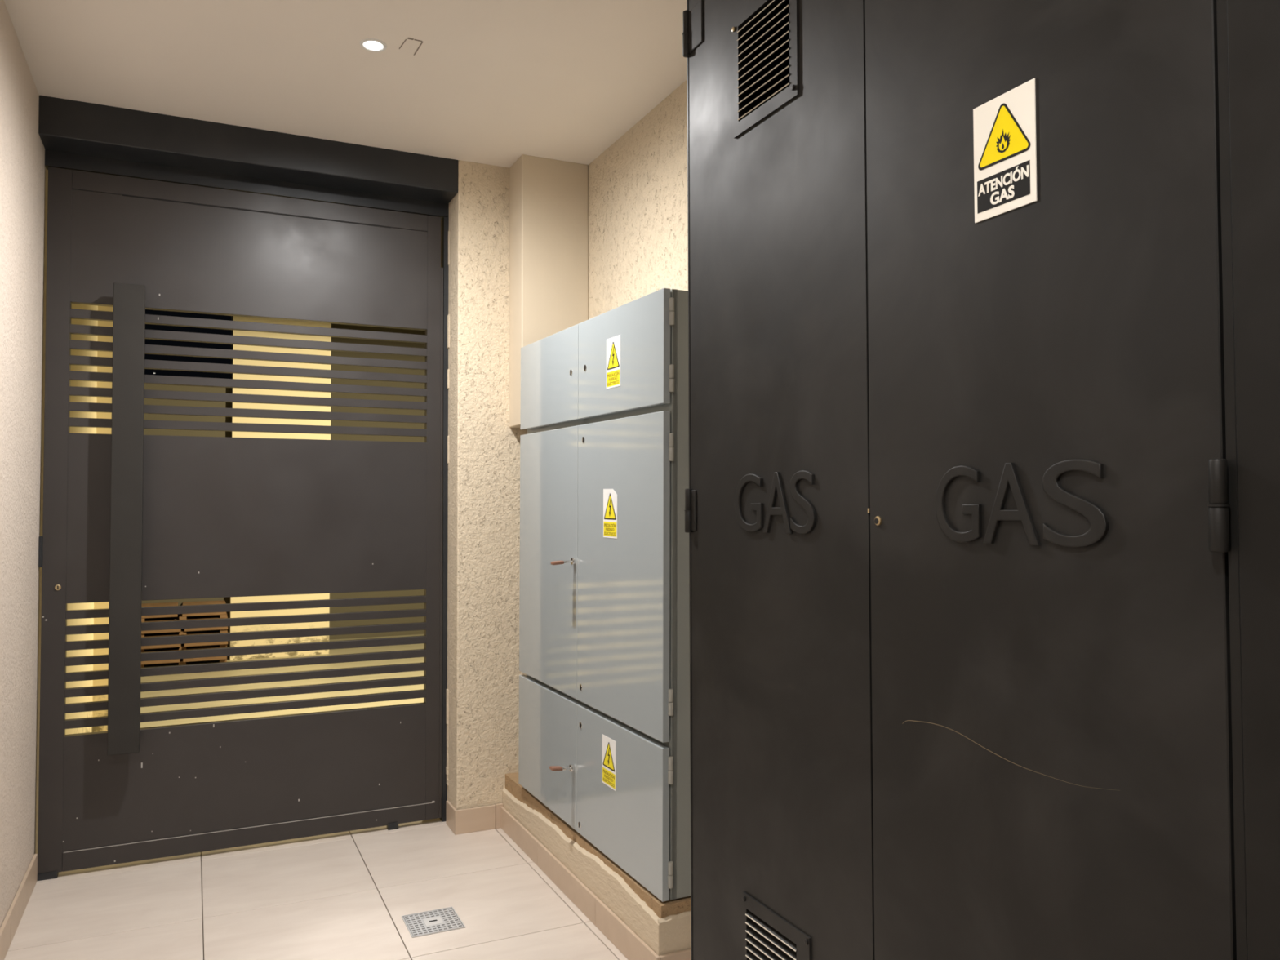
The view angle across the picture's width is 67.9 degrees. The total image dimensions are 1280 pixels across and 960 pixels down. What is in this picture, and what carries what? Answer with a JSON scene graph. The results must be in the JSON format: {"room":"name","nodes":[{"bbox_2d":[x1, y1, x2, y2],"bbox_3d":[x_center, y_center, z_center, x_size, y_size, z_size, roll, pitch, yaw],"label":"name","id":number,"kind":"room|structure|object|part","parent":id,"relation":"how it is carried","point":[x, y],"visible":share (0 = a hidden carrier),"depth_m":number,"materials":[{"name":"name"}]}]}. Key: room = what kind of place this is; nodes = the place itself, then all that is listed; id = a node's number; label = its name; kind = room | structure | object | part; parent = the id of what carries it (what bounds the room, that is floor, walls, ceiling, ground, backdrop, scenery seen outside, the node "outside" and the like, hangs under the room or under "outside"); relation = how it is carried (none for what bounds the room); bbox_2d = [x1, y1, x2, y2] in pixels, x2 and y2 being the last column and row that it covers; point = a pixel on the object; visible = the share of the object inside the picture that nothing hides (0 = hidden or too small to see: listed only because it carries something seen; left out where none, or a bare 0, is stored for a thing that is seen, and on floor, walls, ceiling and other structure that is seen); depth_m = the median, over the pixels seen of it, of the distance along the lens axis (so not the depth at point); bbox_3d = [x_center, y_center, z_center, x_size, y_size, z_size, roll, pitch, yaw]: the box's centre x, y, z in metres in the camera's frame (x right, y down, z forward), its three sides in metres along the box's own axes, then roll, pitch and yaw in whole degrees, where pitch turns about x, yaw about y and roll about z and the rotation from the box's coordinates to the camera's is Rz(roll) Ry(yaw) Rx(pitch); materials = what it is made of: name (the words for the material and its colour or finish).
{"room":"utility area","nodes":[
{"label":"utility area","id":0,"kind":"room"},
{"bbox_2d":[0,0,97,928],"bbox_3d":[-1.476,-0.007,1.682,0.160,3.020,9.100,1,-2,-25],"label":"wall","id":1,"kind":"structure","parent":0,"point":[24,174],"depth_m":3.31,"materials":[{"name":"beige paint"}]},
{"bbox_2d":[0,853,37,959],"bbox_3d":[-0.893,1.399,0.612,0.012,0.104,6.745,1,-2,-25],"label":"baseboard","id":2,"kind":"structure","parent":1,"relation":"attached to","point":[9,926],"depth_m":3.26,"materials":[{"name":"brown tile"}]},
{"bbox_2d":[92,306,112,732],"bbox_3d":[-3.358,0.124,5.962,0.400,3.020,0.250,1,-2,-25],"label":"wall","id":3,"kind":"structure","parent":0,"point":[105,605],"depth_m":5.84,"materials":[{"name":"yellow paint"}]},
{"bbox_2d":[4,634,628,959],"bbox_3d":[-0.894,1.630,5.389,9.000,0.080,15.400,1,-2,-25],"label":"floor","id":4,"kind":"structure","parent":0,"point":[341,895],"depth_m":3.49,"materials":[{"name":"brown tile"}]},
{"bbox_2d":[141,600,227,667],"bbox_3d":[-4.234,1.421,8.769,0.786,0.555,0.385,1,-2,-25],"label":"stack","id":5,"kind":"object","parent":4,"relation":"on","point":[212,615],"visible":0.45,"depth_m":8.69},
{"bbox_2d":[401,906,465,937],"bbox_3d":[-0.715,1.526,3.285,0.180,0.005,0.181,1,-2,-25],"label":"floor drain","id":6,"kind":"object","parent":4,"relation":"on","point":[445,919],"visible":1,"depth_m":3.28,"materials":[{"name":"grey metal"}]},
{"bbox_3d":[-0.715,1.525,3.285,0.060,0.002,0.060,1,-2,-25],"label":"lift plate","id":7,"kind":"part","parent":6,"relation":"part of","materials":[{"name":"white metal"}]},
{"bbox_2d":[682,0,1279,959],"bbox_3d":[0.763,-0.024,1.547,0.541,2.993,1.967,1,-2,-25],"label":"tall cabinet","id":8,"kind":"object","parent":4,"relation":"on","point":[982,518],"visible":1,"depth_m":1.47,"materials":[{"name":"black metal"}]},
{"bbox_2d":[731,0,799,138],"bbox_3d":[0.269,-0.911,2.037,0.021,0.274,0.250,1,-2,-25],"label":"vent grille","id":9,"kind":"object","parent":8,"relation":"attached to","point":[744,124],"depth_m":2.06,"materials":[{"name":"black metal"}]},
{"bbox_2d":[742,891,811,959],"bbox_3d":[0.283,1.023,1.965,0.021,0.252,0.250,1,-2,-25],"label":"vent grille","id":10,"kind":"object","parent":8,"relation":"attached to","point":[768,932],"depth_m":1.98,"materials":[{"name":"black metal"}]},
{"bbox_3d":[0.277,-0.034,2.022,0.022,2.923,0.673,1,-2,-25],"label":"door","id":11,"kind":"part","parent":8,"relation":"part of","materials":[{"name":"black paint"}]},
{"bbox_2d":[973,78,1036,222],"bbox_3d":[0.547,-0.491,1.430,0.004,0.180,0.120,1,-2,-25],"label":"warning sign","id":12,"kind":"object","parent":8,"relation":"attached to","point":[1004,126],"visible":1,"depth_m":1.43,"materials":[{"name":"white plastic"}]},
{"bbox_3d":[0.546,-0.440,1.430,0.001,0.050,0.102,1,-2,-25],"label":"text panel","id":13,"kind":"part","parent":12,"relation":"part of","materials":[{"name":"black plastic"}]},
{"bbox_3d":[0.560,-0.052,1.422,0.022,2.923,0.648,1,-2,-25],"label":"door","id":14,"kind":"part","parent":8,"relation":"part of","materials":[{"name":"black paint"}]},
{"bbox_3d":[0.835,-0.070,0.834,0.024,2.923,0.614,1,-2,-25],"label":"panel","id":15,"kind":"part","parent":8,"relation":"part of","materials":[{"name":"paint"}]},
{"bbox_2d":[4,0,687,168],"bbox_3d":[0.048,-1.580,1.204,2.481,0.101,7.150,1,-2,-25],"label":"ceiling","id":16,"kind":"structure","parent":0,"point":[495,82],"depth_m":3.35,"materials":[{"name":"paint"}]},
{"bbox_2d":[359,38,386,52],"bbox_3d":[-0.900,-1.467,3.209,0.090,0.006,0.090,1,-2,-25],"label":"recessed light","id":17,"kind":"object","parent":16,"relation":"in","point":[375,45],"visible":1,"depth_m":3.20,"materials":[{"name":"white"}]},
{"bbox_2d":[440,160,527,809],"bbox_3d":[-0.654,0.074,4.540,0.561,3.020,0.427,1,-2,-25],"label":"wall","id":18,"kind":"structure","parent":0,"point":[482,716],"depth_m":4.29,"materials":[{"name":"paint"}]},
{"bbox_2d":[37,166,443,880],"bbox_3d":[-1.609,0.162,4.008,1.581,2.780,0.150,1,-2,-25],"label":"door","id":19,"kind":"structure","parent":18,"relation":"in","point":[131,517],"depth_m":3.99,"materials":[{"name":"brown paint"}]},
{"bbox_3d":[-2.028,0.147,3.756,0.110,1.848,0.050,1,-2,-25],"label":"handle","id":20,"kind":"part","parent":19,"relation":"part of","materials":[{"name":"paint"}]},
{"bbox_3d":[-1.620,1.233,4.028,1.417,0.445,0.039,1,-2,-25],"label":"panel","id":21,"kind":"part","parent":19,"relation":"part of","materials":[{"name":"brown paint"}]},
{"bbox_3d":[-1.623,0.157,4.059,1.417,0.671,0.039,1,-2,-25],"label":"panel","id":22,"kind":"part","parent":19,"relation":"part of","materials":[{"name":"brown paint"}]},
{"bbox_3d":[-1.626,-0.924,4.091,1.417,0.452,0.039,1,-2,-25],"label":"panel","id":23,"kind":"part","parent":19,"relation":"part of","materials":[{"name":"brown paint"}]},
{"bbox_2d":[44,149,448,822],"bbox_3d":[-1.624,0.129,4.071,1.609,2.848,0.056,1,-2,-25],"label":"trim","id":24,"kind":"structure","parent":18,"relation":"attached to","point":[56,159],"depth_m":4.22,"materials":[{"name":"black paint"}]},
{"bbox_2d":[38,95,457,204],"bbox_3d":[-1.596,-1.370,4.041,1.606,0.150,0.247,1,-2,-25],"label":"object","id":25,"kind":"structure","parent":18,"relation":"attached to","point":[66,126],"depth_m":3.91,"materials":[{"name":"black paint"}]},
{"bbox_2d":[445,800,503,835],"bbox_3d":[-0.741,1.505,4.285,0.230,0.106,0.164,1,-2,-25],"label":"baseboard","id":26,"kind":"structure","parent":18,"relation":"attached to","point":[486,817],"depth_m":4.21,"materials":[{"name":"brown tile"}]},
{"bbox_2d":[509,154,588,427],"bbox_3d":[-0.416,-0.840,4.340,0.317,1.200,0.187,1,-2,-25],"label":"pillar","id":27,"kind":"structure","parent":18,"relation":"attached to","point":[548,198],"depth_m":4.26,"materials":[{"name":"beige paint"}]},
{"bbox_2d":[502,772,691,955],"bbox_3d":[-0.124,1.426,3.632,0.348,0.242,1.591,1,-2,-25],"label":"wall","id":28,"kind":"structure","parent":0,"point":[664,926],"depth_m":3.21,"materials":[{"name":"paint"}]},
{"bbox_2d":[501,806,691,959],"bbox_3d":[-0.127,1.490,3.622,0.360,0.094,1.604,1,-2,-25],"label":"baseboard","id":29,"kind":"structure","parent":28,"relation":"attached to","point":[633,947],"depth_m":3.35,"materials":[{"name":"brown tile"}]},
{"bbox_2d":[518,288,690,902],"bbox_3d":[-0.127,0.354,3.518,0.390,1.862,1.330,1,-1,-26],"label":"tall cabinet","id":30,"kind":"object","parent":28,"relation":"on","point":[604,623],"visible":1,"depth_m":3.21,"materials":[{"name":"grey metal"}]},
{"bbox_3d":[-0.362,0.307,3.786,0.024,1.007,0.642,1,-1,-26],"label":"door","id":31,"kind":"part","parent":30,"relation":"part of","materials":[{"name":"grey metal"}]},
{"bbox_3d":[-0.364,1.058,3.773,0.024,0.461,0.642,1,-1,-26],"label":"door","id":32,"kind":"part","parent":30,"relation":"part of","materials":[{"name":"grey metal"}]},
{"bbox_3d":[-0.360,-0.396,3.799,0.024,0.353,0.642,1,-1,-26],"label":"door","id":33,"kind":"part","parent":30,"relation":"part of","materials":[{"name":"grey metal"}]},
{"bbox_3d":[-0.273,1.059,3.492,0.042,0.012,0.026,1,-1,-26],"label":"stem","id":34,"kind":"part","parent":30,"relation":"part of","materials":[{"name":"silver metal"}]},
{"bbox_3d":[-0.269,0.301,3.501,0.042,0.012,0.026,1,-1,-26],"label":"stem","id":35,"kind":"part","parent":30,"relation":"part of","materials":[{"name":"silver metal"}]},
{"bbox_3d":[-0.250,1.061,3.502,0.016,0.027,0.027,1,-1,-26],"label":"handle","id":36,"kind":"part","parent":30,"relation":"part of","materials":[{"name":"silver metal"}]},
{"bbox_3d":[-0.246,0.300,3.510,0.016,0.027,0.027,1,-1,-26],"label":"handle","id":37,"kind":"part","parent":30,"relation":"part of","materials":[{"name":"silver metal"}]},
{"bbox_2d":[601,733,616,791],"bbox_3d":[-0.106,0.957,3.223,0.001,0.167,0.115,1,-2,-26],"label":"warning sticker","id":38,"kind":"object","parent":30,"relation":"attached to","point":[609,745],"visible":1,"depth_m":3.22,"materials":[{"name":"white"}]},
{"bbox_3d":[-0.106,1.010,3.222,0.001,0.048,0.104,1,-1,-27],"label":"text panel","id":39,"kind":"part","parent":38,"relation":"part of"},
{"bbox_2d":[603,488,617,538],"bbox_3d":[-0.102,0.114,3.235,0.001,0.168,0.115,1,-2,-26],"label":"warning sticker","id":40,"kind":"object","parent":30,"relation":"attached to","point":[610,496],"visible":1,"depth_m":3.23,"materials":[{"name":"white"}]},
{"bbox_3d":[-0.102,0.167,3.234,0.001,0.048,0.105,1,-1,-27],"label":"text panel","id":41,"kind":"part","parent":40,"relation":"part of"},
{"bbox_2d":[606,334,620,389],"bbox_3d":[-0.090,-0.399,3.224,0.001,0.173,0.115,1,-2,-26],"label":"warning sticker","id":42,"kind":"object","parent":30,"relation":"attached to","point":[613,344],"visible":1,"depth_m":3.22,"materials":[{"name":"white"}]},
{"bbox_3d":[-0.091,-0.345,3.223,0.001,0.050,0.104,1,-1,-26],"label":"text panel","id":43,"kind":"part","parent":42,"relation":"part of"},
{"bbox_3d":[-0.071,1.049,3.181,0.024,0.461,0.676,1,-1,-26],"label":"door","id":44,"kind":"part","parent":30,"relation":"part of","materials":[{"name":"grey metal"}]},
{"bbox_3d":[-0.069,0.297,3.194,0.024,1.007,0.676,1,-1,-26],"label":"door","id":45,"kind":"part","parent":30,"relation":"part of","materials":[{"name":"grey metal"}]},
{"bbox_3d":[-0.067,-0.405,3.206,0.024,0.353,0.676,1,-1,-26],"label":"door","id":46,"kind":"part","parent":30,"relation":"part of","materials":[{"name":"grey metal"}]},
{"bbox_2d":[587,79,688,319],"bbox_3d":[1.071,-0.013,1.721,0.160,3.020,7.000,1,-2,-25],"label":"wall","id":47,"kind":"structure","parent":0,"point":[638,224],"depth_m":3.82,"materials":[{"name":"beige paint"}]},
{"label":"outside","id":48,"kind":"structure","parent":0,"visible":0},
{"bbox_2d":[328,323,425,639],"bbox_3d":[-2.588,-0.334,10.954,2.165,4.220,0.200,1,-2,-25],"label":"wall","id":49,"kind":"structure","parent":48,"point":[338,367],"depth_m":10.67,"materials":[{"name":"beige paint"}]},
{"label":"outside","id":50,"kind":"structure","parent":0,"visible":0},
{"bbox_2d":[142,383,231,658],"bbox_3d":[-4.943,0.410,8.778,2.135,2.620,0.150,1,-2,-25],"label":"wall","id":51,"kind":"structure","parent":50,"point":[150,387],"depth_m":9.03,"materials":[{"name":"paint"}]},
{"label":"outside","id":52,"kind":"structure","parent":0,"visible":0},
{"bbox_2d":[229,315,331,660],"bbox_3d":[-3.591,-0.373,9.488,0.900,4.220,0.500,1,-2,-25],"label":"pillar","id":53,"kind":"structure","parent":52,"point":[244,333],"depth_m":9.25,"materials":[{"name":"yellow paint"}]}
]}

